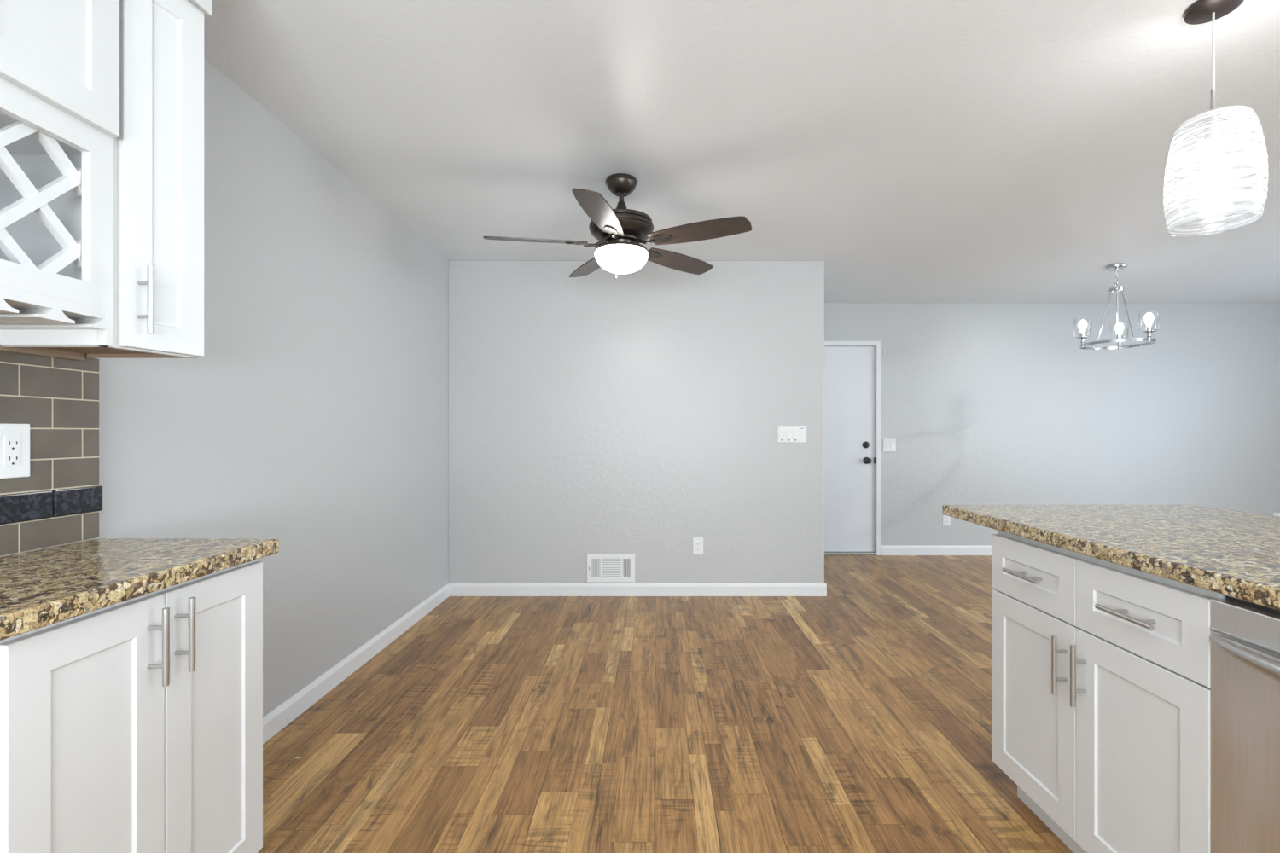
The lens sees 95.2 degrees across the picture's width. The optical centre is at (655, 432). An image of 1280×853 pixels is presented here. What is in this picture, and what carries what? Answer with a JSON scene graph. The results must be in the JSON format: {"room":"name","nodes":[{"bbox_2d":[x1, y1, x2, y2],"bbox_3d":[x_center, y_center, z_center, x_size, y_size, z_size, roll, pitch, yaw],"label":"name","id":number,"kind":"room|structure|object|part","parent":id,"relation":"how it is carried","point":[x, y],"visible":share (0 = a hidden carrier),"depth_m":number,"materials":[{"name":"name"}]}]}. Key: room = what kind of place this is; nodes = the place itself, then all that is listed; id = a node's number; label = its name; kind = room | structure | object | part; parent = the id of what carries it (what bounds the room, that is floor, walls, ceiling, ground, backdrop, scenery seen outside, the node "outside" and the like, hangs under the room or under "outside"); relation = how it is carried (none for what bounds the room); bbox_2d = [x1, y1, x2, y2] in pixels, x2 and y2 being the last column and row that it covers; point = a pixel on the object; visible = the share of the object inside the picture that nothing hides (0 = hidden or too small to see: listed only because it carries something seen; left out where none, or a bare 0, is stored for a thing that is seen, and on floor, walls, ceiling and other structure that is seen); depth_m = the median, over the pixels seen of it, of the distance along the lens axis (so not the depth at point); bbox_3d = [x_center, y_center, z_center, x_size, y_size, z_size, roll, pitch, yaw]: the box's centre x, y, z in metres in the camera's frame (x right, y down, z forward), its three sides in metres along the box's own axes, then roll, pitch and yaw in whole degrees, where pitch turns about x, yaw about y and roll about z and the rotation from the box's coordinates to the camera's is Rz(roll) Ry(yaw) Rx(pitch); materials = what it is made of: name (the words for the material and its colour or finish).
{"room":"kitchen","nodes":[
{"label":"kitchen","id":0,"kind":"room"},
{"bbox_2d":[0,350,102,557],"bbox_3d":[-1.481,-0.032,-0.532,0.061,2.444,4.135,0,0,0],"label":"backsplash","id":1,"kind":"structure","parent":0,"point":[60,503],"depth_m":1.41,"materials":[{"name":"beige tile"}]},
{"bbox_2d":[0,423,29,478],"bbox_3d":[-1.454,0.042,1.319,0.008,0.123,0.078,0,0,0],"label":"wall outlet","id":2,"kind":"object","parent":1,"relation":"attached to","point":[14,439],"visible":1,"depth_m":1.32,"materials":[{"name":"white plastic"}]},
{"bbox_2d":[4,436,21,466],"bbox_3d":[-1.451,0.042,1.319,0.002,0.068,0.034,0,0,0],"label":"receptacle","id":3,"kind":"object","parent":2,"relation":"attached to","point":[12,444],"depth_m":1.32,"materials":[{"name":"white plastic"}]},
{"bbox_2d":[0,0,119,360],"bbox_3d":[-1.317,-0.641,1.068,0.282,0.918,0.816,0,0,0],"label":"wine rack cabinet","id":4,"kind":"object","parent":1,"relation":"attached to","point":[60,59],"visible":1,"depth_m":1.21,"materials":[{"name":"white paint"}]},
{"bbox_3d":[-1.450,-0.191,1.088,0.016,0.018,0.776,0,0,0],"label":"hanging rail","id":5,"kind":"part","parent":4,"relation":"part of","materials":[{"name":"brown wood"}]},
{"bbox_3d":[-1.185,-0.860,1.129,0.019,0.424,0.308,0,0,0],"label":"door","id":6,"kind":"part","parent":4,"relation":"part of","materials":[{"name":"white paint"}]},
{"bbox_2d":[1,0,203,358],"bbox_3d":[-1.299,-0.645,1.391,0.317,0.910,0.204,0,0,0],"label":"upper cabinet","id":7,"kind":"object","parent":1,"relation":"attached to","point":[159,148],"visible":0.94,"depth_m":1.39,"materials":[{"name":"white paint"}]},
{"bbox_3d":[-1.160,-0.302,1.329,0.040,0.154,0.012,0,0,11],"label":"handle","id":8,"kind":"part","parent":7,"relation":"part of","materials":[{"name":"silver metal"}]},
{"bbox_3d":[-1.177,-0.632,1.398,0.019,0.879,0.189,0,0,11],"label":"door","id":9,"kind":"part","parent":7,"relation":"part of","materials":[{"name":"white paint"}]},
{"bbox_2d":[188,0,211,16],"bbox_3d":[-1.274,-1.158,1.075,0.368,0.192,0.830,0,0,0],"label":"trim","id":10,"kind":"structure","parent":7,"relation":"attached to","point":[205,5],"depth_m":1.47,"materials":[{"name":"white paint"}]},
{"bbox_2d":[95,58,448,717],"bbox_3d":[-1.562,-0.032,0.842,0.100,2.444,7.083,0,0,0],"label":"wall","id":11,"kind":"structure","parent":0,"point":[312,417],"depth_m":2.48,"materials":[{"name":"grey paint"}]},
{"bbox_2d":[262,582,449,744],"bbox_3d":[-1.505,1.144,2.897,0.014,0.092,2.731,0,0,0],"label":"baseboard","id":12,"kind":"structure","parent":11,"relation":"attached to","point":[274,722],"depth_m":2.79,"materials":[{"name":"white paint"}]},
{"bbox_2d":[448,261,824,583],"bbox_3d":[-0.141,-0.032,4.969,2.741,2.444,1.412,0,0,0],"label":"wall","id":13,"kind":"structure","parent":0,"point":[639,413],"depth_m":4.26,"materials":[{"name":"grey paint"}]},
{"bbox_2d":[587,554,634,582],"bbox_3d":[-0.327,0.989,4.255,0.348,0.204,0.016,0,0,0],"label":"air vent","id":14,"kind":"object","parent":13,"relation":"in","point":[601,568],"visible":1,"depth_m":4.25,"materials":[{"name":"white plastic"}]},
{"bbox_2d":[449,582,826,596],"bbox_3d":[-0.128,1.144,4.962,2.741,0.092,1.426,0,0,0],"label":"baseboard","id":15,"kind":"structure","parent":13,"relation":"attached to","point":[456,589],"depth_m":4.25,"materials":[{"name":"white paint"}]},
{"bbox_2d":[692,537,703,554],"bbox_3d":[0.308,0.828,4.259,0.074,0.120,0.008,0,0,0],"label":"wall outlet","id":16,"kind":"object","parent":13,"relation":"attached to","point":[697,542],"visible":1,"depth_m":4.26,"materials":[{"name":"white plastic"}]},
{"bbox_2d":[695,541,700,551],"bbox_3d":[0.308,0.828,4.257,0.034,0.068,0.002,0,0,0],"label":"receptacle","id":17,"kind":"object","parent":16,"relation":"attached to","point":[697,544],"depth_m":4.26,"materials":[{"name":"white plastic"}]},
{"bbox_2d":[777,425,806,442],"bbox_3d":[0.990,0.012,4.258,0.205,0.118,0.010,0,0,0],"label":"switch plate","id":18,"kind":"object","parent":13,"relation":"attached to","point":[785,433],"visible":1,"depth_m":4.25,"materials":[{"name":"white plastic"}]},
{"bbox_2d":[257,555,1073,852],"bbox_3d":[2.669,1.191,1.538,8.562,0.001,8.475,0,0,0],"label":"floor","id":19,"kind":"structure","parent":0,"point":[856,718],"depth_m":2.31,"materials":[{"name":"laminate"}]},
{"bbox_2d":[0,559,262,852],"bbox_3d":[-1.218,0.753,1.204,0.496,0.875,0.604,0,0,0],"label":"base cabinet","id":20,"kind":"object","parent":19,"relation":"on","point":[135,725],"visible":0.95,"depth_m":1.15,"materials":[{"name":"white paint"}]},
{"bbox_3d":[-1.020,0.700,1.057,0.019,0.736,0.293,0,0,0],"label":"door","id":21,"kind":"part","parent":20,"relation":"part of","materials":[{"name":"white paint"}]},
{"bbox_2d":[0,538,279,640],"bbox_3d":[-1.221,0.296,1.202,0.472,0.039,0.660,0,0,0],"label":"countertop","id":22,"kind":"structure","parent":20,"relation":"on","point":[42,588],"depth_m":1.18,"materials":[{"name":"stone"}]},
{"bbox_3d":[-0.990,0.427,1.165,0.040,0.154,0.012,0,0,0],"label":"handle","id":23,"kind":"part","parent":20,"relation":"part of","materials":[{"name":"silver metal"}]},
{"bbox_3d":[-0.990,0.425,1.230,0.040,0.154,0.012,0,0,0],"label":"handle","id":24,"kind":"part","parent":20,"relation":"part of","materials":[{"name":"silver metal"}]},
{"bbox_3d":[-1.020,0.700,1.355,0.019,0.736,0.298,0,0,0],"label":"door","id":25,"kind":"part","parent":20,"relation":"part of","materials":[{"name":"white paint"}]},
{"bbox_2d":[991,530,1226,852],"bbox_3d":[1.405,0.753,1.566,0.650,0.875,0.767,0,0,0],"label":"base cabinet","id":26,"kind":"object","parent":19,"relation":"on","point":[1101,670],"visible":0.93,"depth_m":1.47,"materials":[{"name":"white paint"}]},
{"bbox_3d":[1.105,0.427,1.744,0.049,0.012,0.158,0,0,0],"label":"handle","id":27,"kind":"part","parent":26,"relation":"part of","materials":[{"name":"silver metal"}]},
{"bbox_3d":[1.129,0.808,1.756,0.019,0.572,0.388,0,0,0],"label":"door","id":28,"kind":"part","parent":26,"relation":"part of","materials":[{"name":"white paint"}]},
{"bbox_3d":[1.129,0.428,1.756,0.019,0.179,0.388,0,0,0],"label":"drawer","id":29,"kind":"part","parent":26,"relation":"part of","materials":[{"name":"white paint"}]},
{"bbox_3d":[1.100,0.635,1.594,0.040,0.158,0.012,0,0,0],"label":"handle","id":30,"kind":"part","parent":26,"relation":"part of","materials":[{"name":"silver metal"}]},
{"bbox_3d":[1.100,0.635,1.522,0.040,0.158,0.012,0,0,0],"label":"handle","id":31,"kind":"part","parent":26,"relation":"part of","materials":[{"name":"silver metal"}]},
{"bbox_2d":[942,505,1279,610],"bbox_3d":[1.578,0.296,1.345,0.964,0.039,1.791,0,0,0],"label":"countertop","id":32,"kind":"structure","parent":26,"relation":"on","point":[1234,554],"depth_m":1.56,"materials":[{"name":"stone"}]},
{"bbox_3d":[1.105,0.427,1.359,0.049,0.012,0.158,0,0,0],"label":"handle","id":33,"kind":"part","parent":26,"relation":"part of","materials":[{"name":"silver metal"}]},
{"bbox_3d":[1.129,0.808,1.371,0.019,0.572,0.376,0,0,0],"label":"door","id":34,"kind":"part","parent":26,"relation":"part of","materials":[{"name":"white paint"}]},
{"bbox_3d":[1.129,0.428,1.371,0.019,0.179,0.376,0,0,0],"label":"drawer","id":35,"kind":"part","parent":26,"relation":"part of","materials":[{"name":"white paint"}]},
{"bbox_2d":[1209,595,1279,852],"bbox_3d":[1.386,0.754,0.883,0.668,0.872,0.597,0,0,0],"label":"dishwasher","id":36,"kind":"object","parent":19,"relation":"on","point":[1244,637],"visible":0.99,"depth_m":1.11,"materials":[{"name":"silver metal"}]},
{"bbox_3d":[1.093,0.413,0.883,0.081,0.040,0.590,0,0,0],"label":"handle","id":37,"kind":"part","parent":36,"relation":"part of","materials":[{"name":"silver metal"}]},
{"bbox_2d":[1226,595,1279,615],"bbox_3d":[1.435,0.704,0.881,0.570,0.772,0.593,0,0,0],"label":"control panel","id":38,"kind":"object","parent":36,"relation":"in","point":[1250,605],"depth_m":1.12,"materials":[{"name":"black plastic"}]},
{"bbox_2d":[203,0,1279,303],"bbox_3d":[2.669,-1.304,1.538,8.562,0.100,8.475,0,0,0],"label":"ceiling","id":39,"kind":"structure","parent":0,"point":[920,151],"depth_m":2.34,"materials":[{"name":"white paint"}]},
{"bbox_2d":[482,173,751,278],"bbox_3d":[-0.195,-1.010,2.875,1.263,0.488,1.261,0,0,0],"label":"ceiling fan","id":40,"kind":"object","parent":39,"relation":"hanging from","point":[619,231],"visible":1,"depth_m":2.80,"materials":[{"name":"brown wood"}]},
{"bbox_3d":[-0.581,-0.932,2.835,0.496,0.006,0.144,0,13,-9],"label":"blade","id":41,"kind":"part","parent":40,"relation":"part of","materials":[{"name":"brown wood"}]},
{"bbox_3d":[-0.359,-0.932,3.271,0.144,0.006,0.496,-15,7,-26],"label":"blade","id":42,"kind":"part","parent":40,"relation":"part of","materials":[{"name":"brown wood"}]},
{"bbox_3d":[-0.235,-0.932,2.489,0.144,0.006,0.496,13,2,9],"label":"blade","id":43,"kind":"part","parent":40,"relation":"part of","materials":[{"name":"brown wood"}]},
{"bbox_3d":[-0.170,-0.846,2.900,0.264,0.101,0.264,0,0,0],"label":"lamp shade","id":44,"kind":"part","parent":40,"relation":"part of","materials":[{"name":"white glass"}]},
{"bbox_3d":[0.124,-0.932,3.194,0.496,0.006,0.144,0,-13,-45],"label":"blade","id":45,"kind":"part","parent":40,"relation":"part of","materials":[{"name":"brown wood"}]},
{"bbox_3d":[0.201,-0.932,2.711,0.496,0.006,0.144,0,-13,27],"label":"blade","id":46,"kind":"part","parent":40,"relation":"part of","materials":[{"name":"brown wood"}]},
{"bbox_2d":[1073,262,1159,349],"bbox_3d":[3.432,-0.951,4.364,0.499,0.606,0.495,0,0,0],"label":"chandelier","id":47,"kind":"object","parent":39,"relation":"hanging from","point":[1149,317],"visible":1,"depth_m":4.38,"materials":[{"name":"silver metal"}]},
{"bbox_2d":[1076,331,1088,347],"bbox_3d":[3.239,-0.704,4.435,0.076,0.111,0.076,0,0,0],"label":"socket","id":48,"kind":"object","parent":47,"relation":"attached to","point":[1082,334],"depth_m":4.42,"materials":[{"name":"silver metal"}]},
{"bbox_3d":[3.239,-0.795,4.435,0.113,0.146,0.113,0,0,0],"label":"lamp shade","id":49,"kind":"part","parent":47,"relation":"part of","materials":[{"name":"clear glass"}]},
{"bbox_3d":[3.239,-0.805,4.435,0.053,0.094,0.053,0,0,0],"label":"bulb","id":50,"kind":"part","parent":47,"relation":"part of","materials":[{"name":"white glass"}]},
{"bbox_3d":[3.331,-0.859,4.414,0.190,0.404,0.009,0,0,13],"label":"arm","id":51,"kind":"part","parent":47,"relation":"part of","materials":[{"name":"silver metal"}]},
{"bbox_3d":[3.455,-1.153,4.385,0.015,0.139,0.015,0,0,-45],"label":"chain","id":52,"kind":"part","parent":47,"relation":"part of","materials":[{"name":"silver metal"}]},
{"bbox_3d":[3.542,-0.859,4.478,0.009,0.404,0.190,0,0,43],"label":"arm","id":53,"kind":"part","parent":47,"relation":"part of","materials":[{"name":"silver metal"}]},
{"bbox_2d":[1116,334,1122,349],"bbox_3d":[3.606,-0.704,4.547,0.076,0.111,0.076,0,0,0],"label":"socket","id":54,"kind":"object","parent":47,"relation":"attached to","point":[1120,346],"depth_m":4.54,"materials":[{"name":"silver metal"}]},
{"bbox_3d":[3.606,-0.795,4.547,0.113,0.146,0.113,0,0,0],"label":"lamp shade","id":55,"kind":"part","parent":47,"relation":"part of","materials":[{"name":"clear glass"}]},
{"bbox_3d":[3.606,-0.805,4.547,0.053,0.094,0.053,0,0,0],"label":"bulb","id":56,"kind":"part","parent":47,"relation":"part of","materials":[{"name":"white glass"}]},
{"bbox_3d":[3.492,-0.859,4.264,0.009,0.404,0.190,0,0,-17],"label":"arm","id":57,"kind":"part","parent":47,"relation":"part of","materials":[{"name":"silver metal"}]},
{"bbox_2d":[1141,325,1155,342],"bbox_3d":[3.520,-0.704,4.173,0.076,0.111,0.076,0,0,0],"label":"socket","id":58,"kind":"object","parent":47,"relation":"attached to","point":[1149,330],"depth_m":4.16,"materials":[{"name":"silver metal"}]},
{"bbox_3d":[3.520,-0.795,4.173,0.113,0.146,0.113,0,0,0],"label":"lamp shade","id":59,"kind":"part","parent":47,"relation":"part of","materials":[{"name":"clear glass"}]},
{"bbox_3d":[3.520,-0.805,4.173,0.053,0.094,0.053,0,0,0],"label":"bulb","id":60,"kind":"part","parent":47,"relation":"part of","materials":[{"name":"white glass"}]},
{"bbox_2d":[1163,0,1268,237],"bbox_3d":[1.634,-0.929,1.712,0.224,0.649,0.224,0,0,0],"label":"pendant lamp","id":61,"kind":"object","parent":39,"relation":"hanging from","point":[1213,176],"visible":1,"depth_m":1.70,"materials":[{"name":"white glass"}]},
{"bbox_2d":[1204,113,1222,141],"bbox_3d":[1.634,-0.893,1.712,0.040,0.067,0.040,0,0,0],"label":"pendant light","id":62,"kind":"object","parent":61,"relation":"attached to","point":[1207,136],"depth_m":1.70,"materials":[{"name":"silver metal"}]},
{"bbox_3d":[1.634,-0.967,1.712,0.062,0.079,0.062,0,0,0],"label":"stem","id":63,"kind":"part","parent":61,"relation":"part of","materials":[{"name":"silver metal"}]},
{"bbox_3d":[1.634,-1.117,1.712,0.005,0.234,0.005,0,0,0],"label":"cord","id":64,"kind":"part","parent":61,"relation":"part of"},
{"bbox_3d":[1.634,-0.785,1.712,0.069,0.154,0.069,0,0,0],"label":"bulb","id":65,"kind":"part","parent":61,"relation":"part of","materials":[{"name":"white glass"}]},
{"bbox_3d":[1.634,-0.767,1.712,0.224,0.321,0.224,0,0,0],"label":"lamp shade","id":66,"kind":"part","parent":61,"relation":"part of","materials":[{"name":"white glass"}]},
{"bbox_2d":[824,303,1279,552],"bbox_3d":[3.990,-0.032,5.735,5.921,2.444,0.120,0,0,0],"label":"wall","id":67,"kind":"structure","parent":0,"point":[981,404],"depth_m":5.67,"materials":[{"name":"grey paint"}]},
{"bbox_2d":[824,341,880,555],"bbox_3d":[1.730,0.151,5.711,0.899,2.077,0.168,0,0,0],"label":"door","id":68,"kind":"structure","parent":67,"relation":"in","point":[850,460],"depth_m":5.70,"materials":[{"name":"white paint"},{"name":"black metal"}]},
{"bbox_3d":[1.730,1.178,5.713,0.815,0.024,0.095,0,0,0],"label":"sill","id":69,"kind":"part","parent":68,"relation":"part of","materials":[{"name":"silver metal"}]},
{"bbox_3d":[2.053,0.273,5.662,0.068,0.068,0.070,0,0,0],"label":"knob","id":70,"kind":"part","parent":68,"relation":"part of","materials":[{"name":"black metal"}]},
{"bbox_2d":[883,439,896,451],"bbox_3d":[2.268,0.124,5.670,0.120,0.121,0.010,0,0,0],"label":"switch plate","id":71,"kind":"object","parent":67,"relation":"attached to","point":[888,445],"visible":1,"depth_m":5.67,"materials":[{"name":"white plastic"}]},
{"bbox_2d":[880,546,991,555],"bbox_3d":[4.516,1.144,5.668,4.668,0.092,0.014,0,0,0],"label":"baseboard","id":72,"kind":"structure","parent":67,"relation":"attached to","point":[885,550],"depth_m":5.66,"materials":[{"name":"white paint"}]},
{"bbox_2d":[942,514,950,525],"bbox_3d":[2.822,0.845,5.671,0.074,0.120,0.008,0,0,0],"label":"wall outlet","id":73,"kind":"object","parent":67,"relation":"attached to","point":[946,520],"visible":0.84,"depth_m":5.67,"materials":[{"name":"white plastic"}]},
{"bbox_2d":[944,516,948,523],"bbox_3d":[2.822,0.845,5.669,0.034,0.068,0.002,0,0,0],"label":"receptacle","id":74,"kind":"object","parent":73,"relation":"attached to","point":[946,518],"depth_m":5.67,"materials":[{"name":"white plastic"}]},
{"bbox_2d":[1273,512,1279,516],"bbox_3d":[6.030,0.838,5.671,0.074,0.120,0.008,0,0,0],"label":"wall outlet","id":75,"kind":"object","parent":67,"relation":"attached to","point":[1274,514],"visible":0.3,"depth_m":5.67,"materials":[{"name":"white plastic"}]}
]}

